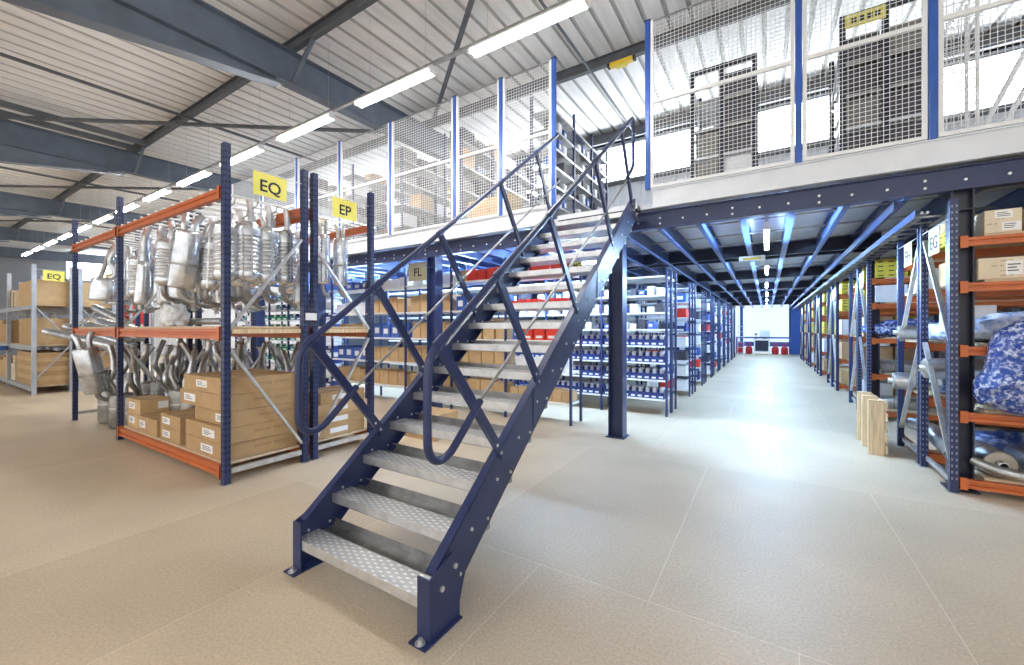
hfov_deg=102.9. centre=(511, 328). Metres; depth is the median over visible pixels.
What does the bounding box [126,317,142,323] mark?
bin
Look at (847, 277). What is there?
rod
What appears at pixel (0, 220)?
beam
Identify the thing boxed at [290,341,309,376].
standing exhaust
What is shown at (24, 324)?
cardboard box
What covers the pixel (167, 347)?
exhaust pipe
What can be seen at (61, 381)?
cardboard box
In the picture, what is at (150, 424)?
cardboard box
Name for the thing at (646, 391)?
bin
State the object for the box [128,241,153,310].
ribbed silencer
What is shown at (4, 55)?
beam
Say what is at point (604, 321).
wall
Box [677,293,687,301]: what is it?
carton
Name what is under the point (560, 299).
bin
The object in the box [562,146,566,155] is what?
carton
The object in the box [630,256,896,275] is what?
rod
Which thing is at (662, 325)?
carton
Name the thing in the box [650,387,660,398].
bin
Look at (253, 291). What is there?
small silencer
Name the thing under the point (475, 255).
joist
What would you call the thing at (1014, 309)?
wall
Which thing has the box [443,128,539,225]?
shelving unit
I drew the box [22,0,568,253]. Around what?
lighting trunking
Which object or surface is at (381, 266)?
joist
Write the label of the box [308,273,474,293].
joist
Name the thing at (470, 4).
beam
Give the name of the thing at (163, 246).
ribbed silencer
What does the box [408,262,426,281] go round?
sign
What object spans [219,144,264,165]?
tube light
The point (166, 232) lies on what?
pipe
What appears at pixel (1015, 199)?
joist
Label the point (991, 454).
lying silencer
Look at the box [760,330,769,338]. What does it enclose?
monitor
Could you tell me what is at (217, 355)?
standing exhaust
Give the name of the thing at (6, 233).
beam
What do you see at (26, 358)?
cardboard box
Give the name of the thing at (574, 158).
shelving unit
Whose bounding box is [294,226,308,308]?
pipe
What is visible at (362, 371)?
carton
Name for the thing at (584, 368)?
bin
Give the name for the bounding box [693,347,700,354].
carton
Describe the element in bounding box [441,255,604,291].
joist
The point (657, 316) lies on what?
carton
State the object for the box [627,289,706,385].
shelving unit
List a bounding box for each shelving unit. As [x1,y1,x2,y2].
[235,286,345,386]
[308,187,386,245]
[331,251,581,425]
[343,164,438,239]
[387,148,450,232]
[388,267,671,416]
[401,270,676,412]
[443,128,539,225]
[530,97,607,217]
[590,282,695,396]
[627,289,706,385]
[635,295,714,377]
[650,299,720,371]
[661,302,724,366]
[679,307,732,359]
[698,305,728,363]
[721,309,734,357]
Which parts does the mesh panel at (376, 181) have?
rail, rail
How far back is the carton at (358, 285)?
9.18 m
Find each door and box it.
[735,304,788,353]
[791,304,804,354]
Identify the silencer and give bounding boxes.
[70,331,109,401]
[88,240,115,301]
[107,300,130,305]
[114,247,135,312]
[124,246,137,305]
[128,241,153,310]
[149,244,159,309]
[152,280,172,302]
[154,221,183,302]
[167,212,205,304]
[168,228,191,298]
[186,226,214,308]
[191,222,212,299]
[197,218,220,307]
[199,231,213,303]
[210,291,220,311]
[212,198,242,302]
[217,288,241,308]
[231,210,258,304]
[235,221,256,295]
[236,199,261,301]
[243,215,260,299]
[253,284,266,309]
[257,205,279,303]
[257,212,277,296]
[277,210,296,303]
[286,232,298,308]
[318,219,330,296]
[333,223,347,297]
[880,359,916,372]
[880,395,916,409]
[887,372,931,390]
[893,325,916,339]
[917,358,984,378]
[929,379,944,393]
[975,440,1018,477]
[1003,444,1023,471]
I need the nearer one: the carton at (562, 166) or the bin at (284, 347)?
the carton at (562, 166)
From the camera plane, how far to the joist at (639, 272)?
9.96 m
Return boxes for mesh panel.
[232,176,259,221]
[262,160,294,231]
[297,143,337,249]
[341,123,388,241]
[392,98,452,234]
[456,80,498,222]
[503,60,551,214]
[650,0,794,188]
[803,0,927,161]
[938,0,1023,137]
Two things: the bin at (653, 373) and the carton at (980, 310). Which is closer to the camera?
the carton at (980, 310)
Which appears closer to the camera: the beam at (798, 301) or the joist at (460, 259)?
the joist at (460, 259)
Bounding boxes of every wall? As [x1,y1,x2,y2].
[0,257,102,354]
[141,108,1023,366]
[341,294,561,365]
[574,307,889,349]
[929,308,1019,358]
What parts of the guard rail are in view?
kick panel, rail, rail post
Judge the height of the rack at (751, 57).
2.180 m
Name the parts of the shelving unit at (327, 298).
shelf, shelf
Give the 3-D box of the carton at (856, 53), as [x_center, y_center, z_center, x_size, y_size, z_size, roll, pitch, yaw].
[4.499,-3.465,5.313,0.320,0.320,0.700,0,0,32]
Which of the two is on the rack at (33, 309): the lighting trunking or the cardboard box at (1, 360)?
the cardboard box at (1, 360)
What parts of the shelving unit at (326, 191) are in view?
shelf, shelf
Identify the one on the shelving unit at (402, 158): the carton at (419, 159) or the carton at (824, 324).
the carton at (419, 159)
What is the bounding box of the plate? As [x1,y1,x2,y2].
[305,313,316,319]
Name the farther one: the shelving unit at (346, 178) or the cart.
the cart
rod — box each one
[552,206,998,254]
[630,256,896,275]
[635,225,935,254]
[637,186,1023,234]
[664,277,855,287]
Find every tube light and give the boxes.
[21,227,32,255]
[32,245,44,250]
[44,239,57,245]
[58,199,72,239]
[78,189,91,232]
[93,213,113,223]
[115,176,139,212]
[142,151,171,201]
[176,117,212,186]
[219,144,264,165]
[276,43,335,142]
[349,276,379,281]
[354,64,436,108]
[467,0,591,58]
[484,133,520,144]
[764,216,769,249]
[765,259,768,274]
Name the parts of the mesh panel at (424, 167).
rail, rail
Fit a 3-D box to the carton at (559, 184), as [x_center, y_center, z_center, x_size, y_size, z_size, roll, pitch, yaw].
[0.724,-2.375,6.725,0.160,0.180,0.120,0,0,32]
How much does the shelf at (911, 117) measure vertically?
0.040 m
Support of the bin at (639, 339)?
on the shelving unit at (665, 277)
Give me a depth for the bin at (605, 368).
7.55 m
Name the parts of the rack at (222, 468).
hanging rod, hanging rod, hanging rod, hanging rod, hanging rod, hanging rod, hanging rod, hanging rod, hanging rod, hanging rod, hanging rod, hanging rod, hanging rod, hanging rod, hanging rod, hanging rod, hanging rod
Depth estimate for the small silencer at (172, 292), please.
5.35 m
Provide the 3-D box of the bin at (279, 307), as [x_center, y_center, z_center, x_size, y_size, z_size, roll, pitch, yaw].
[-6.272,-0.594,11.239,0.250,0.168,0.306,0,0,32]
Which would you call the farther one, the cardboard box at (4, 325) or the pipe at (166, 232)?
the cardboard box at (4, 325)
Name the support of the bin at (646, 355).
on the shelving unit at (665, 277)
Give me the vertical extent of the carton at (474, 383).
0.260 m
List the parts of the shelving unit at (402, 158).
shelf, shelf, shelf, shelf, shelf, shelf, shelf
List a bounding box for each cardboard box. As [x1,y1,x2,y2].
[0,320,18,341]
[0,359,2,375]
[3,324,6,341]
[3,356,12,376]
[11,291,18,306]
[11,322,18,342]
[14,292,18,306]
[17,350,68,357]
[17,355,68,361]
[17,359,68,366]
[17,363,68,371]
[17,368,68,375]
[17,372,68,380]
[17,376,68,385]
[19,279,68,306]
[19,318,68,344]
[60,349,108,354]
[83,282,110,306]
[102,355,109,358]
[102,359,109,363]
[128,394,169,414]
[128,411,138,428]
[138,411,167,436]
[161,408,194,430]
[161,425,185,444]
[180,387,293,411]
[184,368,293,394]
[186,417,296,443]
[186,430,297,459]
[195,402,293,427]
[297,418,363,439]
[308,385,363,404]
[308,398,363,416]
[308,409,363,426]
[404,432,440,441]
[421,407,457,418]
[469,193,520,212]
[469,205,518,219]
[975,207,1021,236]
[975,256,1023,281]
[1022,210,1023,230]
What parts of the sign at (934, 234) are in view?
sign plate, hanging rod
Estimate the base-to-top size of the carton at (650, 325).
0.130 m
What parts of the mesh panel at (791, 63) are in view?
rail, rail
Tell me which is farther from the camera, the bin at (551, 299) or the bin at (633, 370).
the bin at (633, 370)
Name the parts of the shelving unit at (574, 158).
shelf, shelf, shelf, shelf, shelf, shelf, shelf, shelf, shelf, shelf, shelf, shelf, shelf, shelf, shelf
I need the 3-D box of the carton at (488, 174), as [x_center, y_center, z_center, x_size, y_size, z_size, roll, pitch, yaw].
[-0.418,-3.135,8.634,0.320,0.200,0.380,0,0,32]
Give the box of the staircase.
[283,116,640,652]
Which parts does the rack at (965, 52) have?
corner post, corner post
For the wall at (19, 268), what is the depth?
23.13 m
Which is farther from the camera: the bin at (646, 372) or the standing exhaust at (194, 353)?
the bin at (646, 372)
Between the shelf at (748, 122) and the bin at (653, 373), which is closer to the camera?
the shelf at (748, 122)
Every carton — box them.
[271,305,276,310]
[308,178,327,190]
[308,193,327,208]
[326,302,341,307]
[326,336,341,340]
[329,185,343,195]
[337,304,343,313]
[338,345,345,357]
[338,366,343,374]
[339,324,354,336]
[344,365,359,380]
[346,180,368,197]
[346,223,366,236]
[346,282,355,289]
[346,345,362,358]
[352,302,364,313]
[352,366,364,380]
[353,347,360,358]
[354,282,361,289]
[355,324,362,336]
[357,206,366,216]
[360,303,364,312]
[360,368,377,381]
[365,173,385,183]
[365,205,385,221]
[369,189,385,202]
[374,300,379,312]
[374,323,390,336]
[374,346,384,360]
[374,368,380,382]
[380,298,388,312]
[380,368,395,383]
[381,279,389,287]
[381,346,398,360]
[382,325,390,336]
[389,297,400,311]
[389,368,403,384]
[390,279,398,286]
[390,348,398,361]
[391,323,400,337]
[395,147,416,163]
[395,165,416,185]
[395,212,416,227]
[396,198,409,203]
[398,298,409,311]
[398,370,415,385]
[399,277,412,285]
[399,347,411,361]
[402,323,412,337]
[410,193,432,211]
[410,296,420,311]
[410,372,418,383]
[412,345,426,362]
[413,280,425,284]
[413,322,426,337]
[417,158,432,170]
[417,176,432,191]
[417,221,432,228]
[421,293,426,311]
[421,324,426,337]
[422,346,426,362]
[430,160,447,178]
[433,186,447,197]
[433,203,447,215]
[443,274,457,282]
[443,294,460,310]
[443,375,455,386]
[449,127,473,145]
[449,147,473,169]
[449,179,473,192]
[449,200,468,214]
[457,296,465,309]
[460,270,466,280]
[460,351,468,361]
[467,269,476,280]
[468,377,486,389]
[469,351,481,362]
[470,179,489,197]
[475,141,489,155]
[477,269,486,279]
[477,331,482,338]
[481,378,500,390]
[482,351,493,363]
[483,319,495,338]
[484,173,496,181]
[487,143,496,159]
[487,267,496,278]
[493,381,513,392]
[494,351,514,364]
[496,319,512,338]
[507,156,515,169]
[507,177,515,192]
[511,385,521,393]
[515,355,532,365]
[519,168,525,178]
[519,184,525,197]
[519,385,527,393]
[520,294,530,299]
[520,311,528,314]
[523,168,536,184]
[527,193,536,202]
[529,311,537,314]
[531,265,550,270]
[535,356,542,365]
[544,117,548,127]
[544,156,548,165]
[544,173,548,184]
[548,387,558,401]
[549,311,560,313]
[551,263,572,268]
[553,387,567,401]
[556,122,561,133]
[556,140,561,151]
[556,162,566,173]
[556,178,561,188]
[562,130,566,137]
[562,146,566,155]
[562,184,566,191]
[562,200,566,209]
[562,358,572,371]
[562,389,576,402]
[563,292,568,297]
[570,209,580,213]
[572,194,580,201]
[580,194,584,204]
[581,145,584,155]
[585,151,589,159]
[585,198,589,207]
[585,322,596,328]
[593,305,603,313]
[593,324,603,328]
[630,289,638,295]
[630,304,640,312]
[630,323,637,328]
[638,290,646,295]
[638,320,648,328]
[647,286,656,294]
[647,300,659,302]
[647,307,655,311]
[647,315,659,317]
[647,322,657,328]
[647,381,659,386]
[656,287,664,294]
[656,303,664,311]
[660,309,673,317]
[660,323,673,331]
[660,350,673,359]
[660,364,673,373]
[660,378,673,387]
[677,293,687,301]
[677,308,687,316]
[677,337,687,345]
[677,350,687,359]
[677,361,688,365]
[677,364,687,374]
[677,376,688,378]
[677,378,687,389]
[693,299,700,306]
[693,312,700,318]
[693,324,700,330]
[693,336,700,342]
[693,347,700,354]
[693,359,700,366]
[696,132,718,157]
[696,160,718,179]
[725,67,751,95]
[725,96,751,123]
[725,125,751,151]
[725,153,751,175]
[812,354,825,362]
[822,292,830,302]
[822,306,826,314]
[822,322,830,332]
[822,339,839,351]
[822,359,839,370]
[834,365,848,378]
[838,30,879,85]
[838,63,879,115]
[838,96,879,127]
[839,281,855,294]
[839,299,853,310]
[839,319,855,334]
[839,342,862,358]
[839,368,862,384]
[846,129,879,153]
[862,267,865,282]
[862,316,892,335]
[862,379,892,395]
[863,342,887,345]
[863,346,892,366]
[874,258,907,278]
[874,284,907,302]
[879,52,920,100]
[880,18,920,69]
[880,86,920,132]
[880,121,920,146]
[888,346,915,359]
[893,316,916,319]
[893,388,916,396]
[914,268,944,291]
[939,257,997,286]
[939,305,996,325]
[940,213,979,234]
[940,233,944,248]
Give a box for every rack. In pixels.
[0,264,71,395]
[26,268,115,390]
[71,142,309,486]
[143,172,373,460]
[691,52,757,181]
[800,305,826,360]
[806,300,848,366]
[814,293,896,375]
[826,280,944,390]
[829,0,920,156]
[848,258,1023,427]
[895,198,1023,495]
[944,0,979,135]
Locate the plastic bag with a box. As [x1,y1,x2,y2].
[158,303,190,325]
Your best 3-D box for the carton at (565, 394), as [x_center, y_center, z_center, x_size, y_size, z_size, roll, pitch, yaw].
[0.922,1.080,6.552,0.150,0.180,0.270,0,0,32]
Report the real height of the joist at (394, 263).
0.215 m
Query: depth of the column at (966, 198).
3.80 m
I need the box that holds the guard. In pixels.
[0,346,7,349]
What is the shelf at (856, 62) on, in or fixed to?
attached to the rack at (886, 54)
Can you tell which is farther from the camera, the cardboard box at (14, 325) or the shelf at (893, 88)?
the cardboard box at (14, 325)
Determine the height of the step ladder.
1.816 m
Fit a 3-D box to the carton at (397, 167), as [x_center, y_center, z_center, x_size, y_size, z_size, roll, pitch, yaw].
[-2.263,-3.205,8.607,0.320,0.340,0.380,0,0,32]
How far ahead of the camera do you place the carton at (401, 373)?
8.39 m
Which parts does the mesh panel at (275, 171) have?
rail, rail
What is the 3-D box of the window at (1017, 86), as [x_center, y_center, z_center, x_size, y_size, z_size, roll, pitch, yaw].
[-7.390,-3.915,15.914,42.600,0.970,0.160,0,0,32]
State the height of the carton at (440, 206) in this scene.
0.260 m
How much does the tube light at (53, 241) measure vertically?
1.258 m
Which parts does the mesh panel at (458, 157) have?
rail, rail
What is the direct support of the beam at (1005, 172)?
on the column at (434, 265)
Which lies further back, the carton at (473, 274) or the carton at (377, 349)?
the carton at (377, 349)
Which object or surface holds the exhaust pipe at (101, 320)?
attached to the rack at (222, 468)
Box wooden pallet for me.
[857,391,887,455]
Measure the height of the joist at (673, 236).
0.215 m
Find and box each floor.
[0,348,1023,664]
[308,153,1023,292]
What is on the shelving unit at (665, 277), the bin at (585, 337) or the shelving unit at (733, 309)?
the bin at (585, 337)
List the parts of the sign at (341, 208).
hanging rod, sign plate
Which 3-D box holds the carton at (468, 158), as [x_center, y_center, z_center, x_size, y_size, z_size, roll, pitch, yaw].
[-0.948,-3.205,7.786,0.320,0.340,0.380,0,0,32]
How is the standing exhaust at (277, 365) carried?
on the rack at (367, 331)
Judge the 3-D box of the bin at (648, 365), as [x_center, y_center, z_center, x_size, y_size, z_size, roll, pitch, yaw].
[3.347,0.908,9.602,0.250,0.224,0.346,0,0,32]
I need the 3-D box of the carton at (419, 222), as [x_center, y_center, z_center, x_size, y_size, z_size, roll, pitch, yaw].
[-1.998,-2.235,9.031,0.320,0.200,0.380,0,0,32]
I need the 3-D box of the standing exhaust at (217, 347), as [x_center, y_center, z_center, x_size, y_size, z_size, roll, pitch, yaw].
[-4.021,0.741,5.598,0.245,1.138,0.304,0,0,-26]
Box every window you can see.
[65,262,110,280]
[322,217,354,231]
[522,163,543,196]
[537,45,1023,199]
[595,126,714,183]
[718,92,837,152]
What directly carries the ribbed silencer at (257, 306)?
hanging from the rack at (367, 331)
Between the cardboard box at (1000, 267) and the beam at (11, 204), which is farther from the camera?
the beam at (11, 204)
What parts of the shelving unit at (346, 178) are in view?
shelf, shelf, shelf, shelf, shelf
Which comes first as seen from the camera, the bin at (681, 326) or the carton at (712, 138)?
the carton at (712, 138)
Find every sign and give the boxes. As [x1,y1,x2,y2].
[40,269,69,281]
[232,162,301,201]
[319,191,368,221]
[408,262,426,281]
[573,262,581,266]
[860,272,862,287]
[899,238,916,267]
[922,219,947,255]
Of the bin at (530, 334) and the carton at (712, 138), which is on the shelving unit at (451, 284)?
the bin at (530, 334)
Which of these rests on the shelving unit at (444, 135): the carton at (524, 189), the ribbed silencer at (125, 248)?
the carton at (524, 189)
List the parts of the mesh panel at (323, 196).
rail, rail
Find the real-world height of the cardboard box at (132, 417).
0.189 m
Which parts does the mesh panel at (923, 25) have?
rail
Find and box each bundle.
[861,318,938,336]
[929,322,943,340]
[936,331,989,341]
[939,384,975,399]
[972,317,1023,415]
[975,311,1023,339]
[975,429,1023,450]
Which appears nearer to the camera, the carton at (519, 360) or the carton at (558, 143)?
the carton at (558, 143)
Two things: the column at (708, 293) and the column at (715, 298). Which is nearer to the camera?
the column at (708, 293)
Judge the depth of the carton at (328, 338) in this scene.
9.98 m
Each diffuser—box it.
[615,61,627,68]
[743,257,760,259]
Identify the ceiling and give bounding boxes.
[0,0,1023,256]
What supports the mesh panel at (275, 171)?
on the trim at (1007, 140)
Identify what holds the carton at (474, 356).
on the shelving unit at (451, 284)
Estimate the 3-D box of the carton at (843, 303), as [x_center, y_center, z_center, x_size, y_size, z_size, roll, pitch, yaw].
[8.316,-0.586,10.026,0.401,0.280,0.621,0,0,32]
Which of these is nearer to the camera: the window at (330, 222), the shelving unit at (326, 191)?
the shelving unit at (326, 191)
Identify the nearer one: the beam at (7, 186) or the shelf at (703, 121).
the shelf at (703, 121)
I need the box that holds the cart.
[754,339,769,354]
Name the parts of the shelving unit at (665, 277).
shelf, shelf, shelf, shelf, shelf, shelf, shelf, shelf, shelf, shelf, shelf, shelf, shelf, shelf, shelf, shelf, shelf, shelf, shelf, shelf, shelf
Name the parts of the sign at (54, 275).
sign plate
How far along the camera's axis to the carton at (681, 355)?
9.14 m
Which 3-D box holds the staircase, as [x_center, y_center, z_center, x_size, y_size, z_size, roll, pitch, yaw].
[0.141,-0.601,3.877,1.190,4.201,3.956,0,0,32]
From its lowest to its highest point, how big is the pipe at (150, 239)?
1.138 m
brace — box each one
[58,198,64,215]
[133,147,144,172]
[290,37,315,82]
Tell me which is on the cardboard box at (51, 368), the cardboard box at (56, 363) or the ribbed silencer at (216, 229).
the cardboard box at (56, 363)
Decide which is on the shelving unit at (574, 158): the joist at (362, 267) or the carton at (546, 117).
the carton at (546, 117)
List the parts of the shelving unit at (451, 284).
shelf, shelf, shelf, shelf, shelf, shelf, shelf, shelf, shelf, shelf, shelf, shelf, shelf, shelf, shelf, shelf, shelf, shelf, shelf, shelf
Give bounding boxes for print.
[851,9,880,22]
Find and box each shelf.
[103,302,153,379]
[695,98,718,128]
[695,126,718,136]
[695,154,718,163]
[724,89,751,103]
[724,118,751,131]
[724,147,751,158]
[834,54,881,103]
[834,87,881,130]
[838,120,881,150]
[880,43,920,77]
[880,78,920,107]
[880,112,920,139]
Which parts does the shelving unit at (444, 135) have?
shelf, shelf, shelf, shelf, shelf, shelf, shelf, shelf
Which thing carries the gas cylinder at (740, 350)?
on the floor at (751, 522)
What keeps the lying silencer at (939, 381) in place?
on the rack at (1003, 244)
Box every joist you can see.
[270,285,409,297]
[275,284,407,296]
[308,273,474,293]
[308,278,463,295]
[308,283,403,292]
[330,274,449,289]
[332,270,537,298]
[348,268,537,296]
[349,266,548,295]
[374,264,548,294]
[383,262,561,293]
[397,260,535,284]
[416,257,604,296]
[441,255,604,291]
[455,252,629,295]
[476,249,632,290]
[501,247,646,289]
[548,242,673,293]
[561,239,681,292]
[593,236,721,305]
[627,231,735,308]
[657,227,743,307]
[696,223,752,307]
[739,218,762,307]
[771,211,796,307]
[781,205,849,306]
[790,197,911,304]
[812,188,982,297]
[893,185,1023,258]
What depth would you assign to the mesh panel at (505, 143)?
6.11 m
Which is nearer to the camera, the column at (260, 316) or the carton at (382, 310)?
the carton at (382, 310)
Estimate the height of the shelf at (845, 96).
0.040 m
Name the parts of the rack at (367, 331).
hanging rod, hanging rod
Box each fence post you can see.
[295,157,297,229]
[338,141,340,230]
[388,120,391,234]
[452,95,455,223]
[498,77,502,215]
[551,56,556,206]
[644,19,650,190]
[795,0,801,162]
[927,0,937,139]
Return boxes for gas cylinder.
[736,343,742,353]
[746,343,751,353]
[772,343,778,354]
[781,343,787,354]
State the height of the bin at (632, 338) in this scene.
0.185 m
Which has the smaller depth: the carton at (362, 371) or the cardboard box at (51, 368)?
the carton at (362, 371)
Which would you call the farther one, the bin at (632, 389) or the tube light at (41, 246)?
the tube light at (41, 246)
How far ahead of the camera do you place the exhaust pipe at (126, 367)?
6.46 m
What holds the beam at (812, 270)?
attached to the floor at (981, 199)
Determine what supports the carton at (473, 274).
on the shelving unit at (451, 284)
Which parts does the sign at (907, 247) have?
sign plate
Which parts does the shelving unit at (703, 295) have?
shelf, shelf, shelf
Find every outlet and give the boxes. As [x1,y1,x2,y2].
[917,365,925,370]
[995,460,1009,467]
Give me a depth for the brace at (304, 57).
6.20 m
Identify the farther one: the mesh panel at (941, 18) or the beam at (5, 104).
the beam at (5, 104)
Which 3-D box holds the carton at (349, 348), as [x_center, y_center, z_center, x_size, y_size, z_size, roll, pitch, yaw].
[-3.659,0.530,9.449,0.260,0.300,0.271,0,0,32]
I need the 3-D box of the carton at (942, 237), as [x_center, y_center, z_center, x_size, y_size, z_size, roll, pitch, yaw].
[4.578,-0.926,4.119,0.281,0.140,0.361,0,0,32]
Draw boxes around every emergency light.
[607,54,635,69]
[739,255,764,261]
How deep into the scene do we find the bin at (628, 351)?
7.32 m
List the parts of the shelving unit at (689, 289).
shelf, shelf, shelf, shelf, shelf, shelf, shelf, shelf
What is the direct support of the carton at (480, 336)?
on the shelving unit at (451, 284)
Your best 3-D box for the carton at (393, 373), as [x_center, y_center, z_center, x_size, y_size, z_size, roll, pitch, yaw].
[-2.419,1.010,8.640,0.260,0.320,0.270,0,0,32]
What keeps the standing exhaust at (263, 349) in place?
on the rack at (367, 331)
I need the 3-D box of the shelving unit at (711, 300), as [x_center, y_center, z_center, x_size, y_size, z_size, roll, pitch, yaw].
[5.346,0.225,13.463,2.336,2.550,0.836,0,0,32]
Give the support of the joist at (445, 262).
attached to the beam at (1005, 172)
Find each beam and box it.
[0,52,326,165]
[0,99,148,146]
[0,109,139,151]
[0,115,380,133]
[0,119,343,219]
[0,166,179,201]
[0,185,197,189]
[0,191,204,231]
[0,220,89,221]
[0,226,134,251]
[0,246,115,263]
[1,0,489,174]
[1,214,134,231]
[10,0,378,227]
[69,0,789,252]
[308,156,1023,272]
[386,25,1023,200]
[430,0,474,127]
[475,264,865,293]
[538,0,635,134]
[582,227,935,266]
[595,295,816,304]
[598,288,830,302]
[599,278,855,296]
[604,300,811,308]
[627,244,916,269]
[792,208,944,309]
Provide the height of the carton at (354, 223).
0.260 m
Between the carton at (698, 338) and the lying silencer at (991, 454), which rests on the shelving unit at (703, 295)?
the carton at (698, 338)
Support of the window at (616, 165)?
in the wall at (641, 196)
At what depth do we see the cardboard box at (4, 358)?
11.19 m
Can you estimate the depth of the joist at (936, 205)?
4.80 m
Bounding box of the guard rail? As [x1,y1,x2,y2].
[736,337,791,353]
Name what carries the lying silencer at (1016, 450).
on the rack at (1003, 244)
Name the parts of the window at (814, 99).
pane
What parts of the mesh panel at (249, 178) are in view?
frame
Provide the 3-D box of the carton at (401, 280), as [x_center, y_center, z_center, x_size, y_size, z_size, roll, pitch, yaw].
[-2.166,-0.970,8.517,0.240,0.200,0.270,0,0,32]
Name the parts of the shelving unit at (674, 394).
shelf, shelf, shelf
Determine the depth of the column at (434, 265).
7.35 m
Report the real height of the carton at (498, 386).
0.234 m
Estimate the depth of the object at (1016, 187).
4.90 m
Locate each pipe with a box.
[42,328,115,350]
[62,323,137,348]
[79,320,145,341]
[91,304,128,324]
[94,317,150,337]
[124,343,137,373]
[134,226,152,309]
[138,344,151,394]
[143,237,152,311]
[157,223,171,303]
[157,230,167,308]
[162,346,180,396]
[164,344,172,396]
[186,339,209,373]
[187,318,220,324]
[188,232,202,310]
[197,340,214,372]
[212,299,218,313]
[214,290,220,309]
[231,213,236,307]
[231,348,236,369]
[238,338,253,367]
[249,305,254,311]
[250,346,260,368]
[273,346,284,370]
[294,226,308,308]
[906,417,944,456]
[969,456,1023,480]
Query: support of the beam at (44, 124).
attached to the beam at (348, 9)
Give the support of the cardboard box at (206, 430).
on the cardboard box at (256, 446)
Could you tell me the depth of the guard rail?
24.42 m
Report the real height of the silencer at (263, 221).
0.963 m
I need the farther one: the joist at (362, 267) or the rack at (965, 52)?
the joist at (362, 267)
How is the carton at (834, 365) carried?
on the rack at (833, 312)
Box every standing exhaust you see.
[97,345,115,423]
[106,347,133,428]
[125,347,145,424]
[141,346,164,394]
[150,340,167,395]
[161,344,174,368]
[168,341,196,410]
[171,340,185,387]
[179,339,185,380]
[180,350,204,409]
[201,349,217,371]
[206,342,220,371]
[213,351,220,364]
[235,341,249,368]
[236,342,243,369]
[256,340,280,370]
[258,342,268,369]
[280,350,290,371]
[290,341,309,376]
[308,349,309,388]
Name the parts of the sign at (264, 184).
hanging rod, sign plate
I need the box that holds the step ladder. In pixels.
[737,324,743,355]
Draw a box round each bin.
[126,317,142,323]
[271,314,279,319]
[277,304,285,309]
[277,314,285,319]
[282,304,289,309]
[282,314,289,319]
[282,344,292,349]
[290,314,295,319]
[326,290,340,296]
[326,312,336,318]
[326,345,337,351]
[326,378,338,385]
[329,356,341,362]
[518,299,527,302]
[522,329,533,339]
[528,298,543,301]
[534,329,545,339]
[546,329,557,339]
[549,297,558,300]
[559,297,568,300]
[559,380,566,387]
[572,349,578,358]
[572,381,578,389]
[576,349,583,358]
[576,381,583,391]
[582,334,589,343]
[582,349,589,359]
[582,365,590,374]
[582,382,591,392]
[588,334,595,343]
[588,349,595,359]
[588,365,595,375]
[588,382,595,392]
[594,334,604,344]
[594,350,603,359]
[594,365,604,375]
[594,382,604,393]
[604,335,607,344]
[604,350,607,359]
[604,366,607,376]
[604,384,607,394]
[627,335,630,344]
[627,350,631,360]
[627,367,631,377]
[627,385,632,395]
[630,335,637,344]
[630,351,637,361]
[630,367,638,378]
[630,385,638,396]
[636,335,643,344]
[636,351,643,361]
[636,367,645,378]
[636,386,646,397]
[643,335,650,345]
[643,351,651,361]
[643,368,652,378]
[643,386,652,397]
[647,364,659,368]
[650,335,657,345]
[650,351,659,362]
[650,368,659,379]
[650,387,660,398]
[657,335,664,345]
[657,351,664,362]
[657,368,664,379]
[657,387,664,399]
[660,293,673,302]
[677,322,687,331]
[677,347,688,353]
[693,370,700,379]
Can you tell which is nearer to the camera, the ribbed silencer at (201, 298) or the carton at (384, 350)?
the ribbed silencer at (201, 298)
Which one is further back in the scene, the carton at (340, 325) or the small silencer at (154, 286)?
the carton at (340, 325)
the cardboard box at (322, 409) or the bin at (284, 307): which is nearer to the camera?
the cardboard box at (322, 409)
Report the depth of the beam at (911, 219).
5.62 m
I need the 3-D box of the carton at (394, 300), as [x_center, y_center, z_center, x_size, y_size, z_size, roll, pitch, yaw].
[-2.419,-0.500,8.640,0.260,0.320,0.270,0,0,32]
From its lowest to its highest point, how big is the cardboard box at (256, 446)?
0.162 m
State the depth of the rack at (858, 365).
6.87 m
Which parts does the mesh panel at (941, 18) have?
rail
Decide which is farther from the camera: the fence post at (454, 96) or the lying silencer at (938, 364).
the fence post at (454, 96)
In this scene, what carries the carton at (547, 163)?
on the shelving unit at (574, 158)
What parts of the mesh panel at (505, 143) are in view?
rail, rail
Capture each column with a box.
[256,296,264,359]
[318,284,325,387]
[427,257,442,407]
[605,240,628,439]
[687,282,697,382]
[707,292,710,365]
[715,298,719,364]
[722,303,726,358]
[870,251,879,397]
[940,188,980,494]
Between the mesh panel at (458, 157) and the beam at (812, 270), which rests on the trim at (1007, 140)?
the mesh panel at (458, 157)
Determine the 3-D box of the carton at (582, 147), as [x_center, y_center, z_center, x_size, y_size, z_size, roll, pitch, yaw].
[1.273,-3.285,7.603,0.161,0.200,0.120,0,0,32]
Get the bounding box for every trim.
[308,123,1023,260]
[740,306,742,346]
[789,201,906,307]
[789,304,790,353]
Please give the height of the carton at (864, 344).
0.400 m
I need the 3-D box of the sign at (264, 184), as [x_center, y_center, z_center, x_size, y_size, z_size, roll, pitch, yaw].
[-2.543,-1.508,4.289,0.011,0.256,0.720,0,0,32]
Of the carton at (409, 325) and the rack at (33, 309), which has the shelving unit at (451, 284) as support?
the carton at (409, 325)
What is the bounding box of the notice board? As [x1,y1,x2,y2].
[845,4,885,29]

